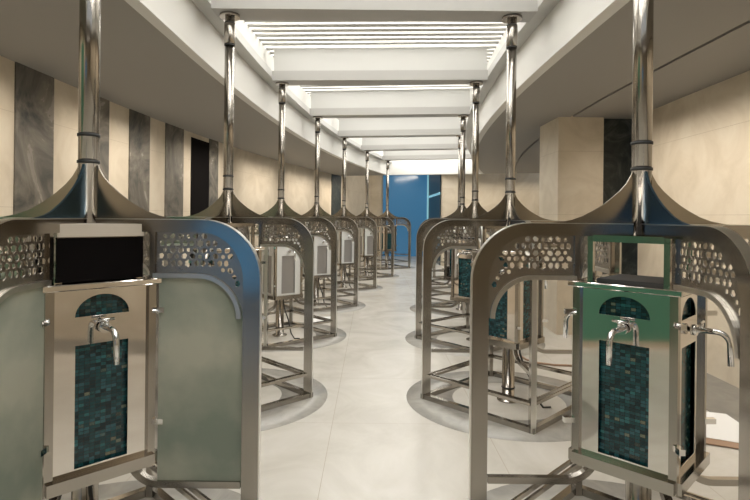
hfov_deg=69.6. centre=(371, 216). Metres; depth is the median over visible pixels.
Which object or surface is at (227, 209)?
kiosk
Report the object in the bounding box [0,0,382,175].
ceiling
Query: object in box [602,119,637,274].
trim
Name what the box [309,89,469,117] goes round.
trim
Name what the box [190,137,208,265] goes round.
door
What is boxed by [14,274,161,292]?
countertop
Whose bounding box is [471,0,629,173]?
trim
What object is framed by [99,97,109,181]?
trim
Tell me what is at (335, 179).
trim
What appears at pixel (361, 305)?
trim
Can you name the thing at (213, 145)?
trim
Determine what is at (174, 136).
trim
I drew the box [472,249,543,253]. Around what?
countertop
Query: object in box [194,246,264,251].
countertop
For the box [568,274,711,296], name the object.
countertop
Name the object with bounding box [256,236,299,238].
countertop
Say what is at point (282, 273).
kiosk
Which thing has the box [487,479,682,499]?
trim
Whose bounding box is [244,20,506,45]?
ceiling light panel
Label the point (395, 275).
trim
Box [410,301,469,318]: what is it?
trim
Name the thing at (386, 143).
trim
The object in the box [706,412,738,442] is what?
paper sheet
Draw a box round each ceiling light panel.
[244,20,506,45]
[305,87,472,105]
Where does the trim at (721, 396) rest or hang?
attached to the wall at (701, 138)
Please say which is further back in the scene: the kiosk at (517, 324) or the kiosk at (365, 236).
the kiosk at (365, 236)
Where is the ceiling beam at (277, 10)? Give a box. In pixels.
[211,0,537,21]
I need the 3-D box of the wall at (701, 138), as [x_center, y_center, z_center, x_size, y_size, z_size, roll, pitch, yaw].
[3.771,0.137,1.002,0.345,3.105,13.005,1,0,0]
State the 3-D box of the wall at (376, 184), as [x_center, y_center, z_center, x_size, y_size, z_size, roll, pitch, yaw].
[4.005,-0.508,22.700,16.000,4.400,0.200,1,0,0]
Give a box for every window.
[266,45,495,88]
[382,175,426,255]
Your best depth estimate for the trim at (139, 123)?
7.67 m
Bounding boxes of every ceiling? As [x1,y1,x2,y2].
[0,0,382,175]
[265,22,491,99]
[479,0,749,173]
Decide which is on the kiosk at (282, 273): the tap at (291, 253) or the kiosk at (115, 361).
the tap at (291, 253)
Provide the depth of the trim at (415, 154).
17.10 m
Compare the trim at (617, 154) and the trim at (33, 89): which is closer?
the trim at (33, 89)
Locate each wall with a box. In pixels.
[0,56,370,266]
[370,175,382,255]
[440,172,539,265]
[637,70,749,387]
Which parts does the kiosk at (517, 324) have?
edge trim, arch rail, frame, frame, frame, mosaic panel, foot rail, panel, corner frame, rail, frame, edge trim, mosaic panel, panel, frame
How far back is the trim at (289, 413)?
4.68 m
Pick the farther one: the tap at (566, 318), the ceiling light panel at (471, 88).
the ceiling light panel at (471, 88)
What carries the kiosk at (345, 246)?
on the trim at (378, 286)
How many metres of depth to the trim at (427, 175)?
22.40 m
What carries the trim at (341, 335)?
on the floor
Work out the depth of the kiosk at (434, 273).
14.54 m
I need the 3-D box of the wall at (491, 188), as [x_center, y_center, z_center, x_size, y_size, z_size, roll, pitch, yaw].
[5.181,-0.096,20.400,5.640,3.600,4.400,1,0,0]
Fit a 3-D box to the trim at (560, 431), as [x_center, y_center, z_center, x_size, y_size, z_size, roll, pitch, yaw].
[1.233,1.661,4.894,1.840,0.003,1.840,1,0,0]
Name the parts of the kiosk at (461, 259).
edge trim, frame, foot rail, frame, rail, panel, mosaic panel, corner frame, frame, edge trim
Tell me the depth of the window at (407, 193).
22.50 m
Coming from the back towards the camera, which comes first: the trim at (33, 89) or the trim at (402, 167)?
the trim at (402, 167)
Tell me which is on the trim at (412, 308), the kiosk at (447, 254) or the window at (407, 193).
the kiosk at (447, 254)
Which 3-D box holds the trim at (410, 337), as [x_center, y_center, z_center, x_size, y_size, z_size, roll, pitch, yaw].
[1.369,1.663,7.272,1.840,0.003,1.840,1,0,0]
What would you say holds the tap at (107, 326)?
on the kiosk at (115, 361)
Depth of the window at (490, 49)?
9.55 m
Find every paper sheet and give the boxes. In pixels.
[313,316,330,321]
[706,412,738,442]
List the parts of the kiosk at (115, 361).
arch rail, frame, edge trim, glass panel, arch rail, frame, edge trim, lid, corner frame, rail, panel, mosaic panel, foot rail, frame, arch rail, frame, frame, edge trim, arch rail, glass panel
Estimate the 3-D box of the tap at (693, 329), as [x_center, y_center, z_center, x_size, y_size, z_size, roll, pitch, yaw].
[1.434,0.537,2.306,0.142,0.172,0.142,1,0,0]
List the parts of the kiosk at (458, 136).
foot rail, frame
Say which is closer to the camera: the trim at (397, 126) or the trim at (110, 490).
the trim at (110, 490)
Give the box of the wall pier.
[539,116,603,334]
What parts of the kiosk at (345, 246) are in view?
panel, corner frame, rail, panel, mosaic panel, frame, frame, foot rail, frame, edge trim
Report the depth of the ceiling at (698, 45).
5.16 m
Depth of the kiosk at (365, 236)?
14.84 m
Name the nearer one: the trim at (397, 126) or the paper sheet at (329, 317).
the paper sheet at (329, 317)
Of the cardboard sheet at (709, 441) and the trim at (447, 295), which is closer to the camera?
the cardboard sheet at (709, 441)
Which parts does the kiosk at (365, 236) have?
edge trim, panel, frame, corner frame, frame, foot rail, panel, mosaic panel, frame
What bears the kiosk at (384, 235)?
on the trim at (388, 265)
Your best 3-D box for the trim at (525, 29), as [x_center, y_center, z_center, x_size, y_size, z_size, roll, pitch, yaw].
[2.125,-1.878,8.877,0.930,0.100,17.992,1,0,6]
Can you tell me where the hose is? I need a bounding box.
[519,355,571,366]
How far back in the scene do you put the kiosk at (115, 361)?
2.39 m
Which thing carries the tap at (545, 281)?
on the kiosk at (517, 324)
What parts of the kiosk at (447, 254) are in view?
frame, frame, foot rail, corner frame, panel, edge trim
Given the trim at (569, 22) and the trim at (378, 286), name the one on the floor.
the trim at (378, 286)
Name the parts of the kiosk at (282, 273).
edge trim, panel, mosaic panel, frame, corner frame, rail, mosaic panel, panel, frame, foot rail, frame, frame, arch rail, edge trim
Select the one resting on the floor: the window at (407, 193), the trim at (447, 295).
the trim at (447, 295)
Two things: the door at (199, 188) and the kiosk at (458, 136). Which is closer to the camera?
the door at (199, 188)
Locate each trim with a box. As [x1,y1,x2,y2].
[13,62,53,274]
[42,480,240,499]
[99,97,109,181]
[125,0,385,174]
[128,109,149,210]
[164,123,183,266]
[192,0,391,162]
[209,139,218,205]
[261,368,327,430]
[262,322,345,351]
[268,298,365,313]
[303,283,382,292]
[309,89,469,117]
[331,174,340,214]
[337,273,398,278]
[338,117,460,137]
[361,136,467,150]
[361,265,414,269]
[382,150,471,160]
[389,159,479,174]
[405,326,544,356]
[406,371,571,441]
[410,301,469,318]
[422,286,450,296]
[427,175,428,218]
[432,275,450,282]
[466,0,559,153]
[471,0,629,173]
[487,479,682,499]
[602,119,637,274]
[706,373,738,421]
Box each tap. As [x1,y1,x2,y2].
[98,317,119,364]
[288,248,295,260]
[456,250,465,263]
[544,280,547,288]
[563,314,572,337]
[606,319,627,365]
[688,320,733,366]
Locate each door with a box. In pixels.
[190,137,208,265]
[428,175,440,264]
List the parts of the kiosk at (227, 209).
frame, arch rail, panel, edge trim, frame, corner frame, panel, frame, frame, edge trim, arch rail, foot rail, frame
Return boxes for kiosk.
[0,0,261,499]
[143,11,313,411]
[249,82,336,345]
[274,116,358,311]
[315,137,376,290]
[339,150,393,278]
[363,160,410,268]
[415,81,526,351]
[419,115,489,317]
[421,13,596,434]
[426,135,489,294]
[432,149,488,278]
[468,0,749,499]
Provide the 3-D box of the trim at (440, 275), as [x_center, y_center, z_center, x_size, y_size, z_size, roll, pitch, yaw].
[2.400,1.674,14.409,1.840,0.003,1.840,1,0,0]
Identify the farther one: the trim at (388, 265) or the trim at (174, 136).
the trim at (388, 265)
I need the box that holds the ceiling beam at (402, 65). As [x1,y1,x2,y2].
[272,47,487,85]
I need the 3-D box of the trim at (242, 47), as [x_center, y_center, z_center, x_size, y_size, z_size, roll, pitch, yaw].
[-0.848,-1.909,9.317,0.965,0.100,18.876,1,0,6]
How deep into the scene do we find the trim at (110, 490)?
3.20 m
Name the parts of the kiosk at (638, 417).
arch rail, edge trim, frame, edge trim, frame, arch rail, frame, foot rail, mosaic panel, panel, corner frame, rail, mosaic panel, panel, panel, edge trim, frame, arch rail, edge trim, arch rail, frame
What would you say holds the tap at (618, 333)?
on the kiosk at (638, 417)
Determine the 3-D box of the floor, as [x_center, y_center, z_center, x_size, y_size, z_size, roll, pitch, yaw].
[1.482,1.716,9.000,21.000,0.100,30.000,1,0,0]
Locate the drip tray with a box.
[597,274,663,286]
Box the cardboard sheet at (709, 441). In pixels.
[706,438,738,448]
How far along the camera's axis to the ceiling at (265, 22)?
8.03 m
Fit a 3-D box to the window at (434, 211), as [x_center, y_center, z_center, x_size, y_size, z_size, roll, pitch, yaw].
[2.330,-0.026,20.400,0.060,3.400,3.800,1,0,0]
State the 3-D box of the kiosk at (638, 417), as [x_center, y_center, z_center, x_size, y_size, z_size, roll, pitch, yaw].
[1.247,-0.070,2.500,1.138,3.469,1.138,1,0,45]
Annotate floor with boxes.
[99,256,738,499]
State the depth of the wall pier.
7.65 m
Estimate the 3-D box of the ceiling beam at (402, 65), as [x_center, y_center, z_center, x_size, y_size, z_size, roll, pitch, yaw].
[0.100,-2.049,7.350,2.880,0.460,0.290,1,0,3]
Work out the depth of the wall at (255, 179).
8.22 m
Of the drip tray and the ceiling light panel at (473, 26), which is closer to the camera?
the drip tray
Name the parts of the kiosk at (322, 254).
rail, frame, mosaic panel, frame, panel, foot rail, frame, edge trim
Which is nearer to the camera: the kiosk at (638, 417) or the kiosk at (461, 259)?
the kiosk at (638, 417)
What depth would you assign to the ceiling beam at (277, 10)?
4.76 m
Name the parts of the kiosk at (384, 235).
edge trim, panel, corner frame, foot rail, mosaic panel, frame, panel, frame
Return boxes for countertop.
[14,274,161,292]
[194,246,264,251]
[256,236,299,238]
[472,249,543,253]
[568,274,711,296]
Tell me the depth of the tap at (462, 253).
7.13 m
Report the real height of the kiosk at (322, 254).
3.469 m
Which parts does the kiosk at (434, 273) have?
frame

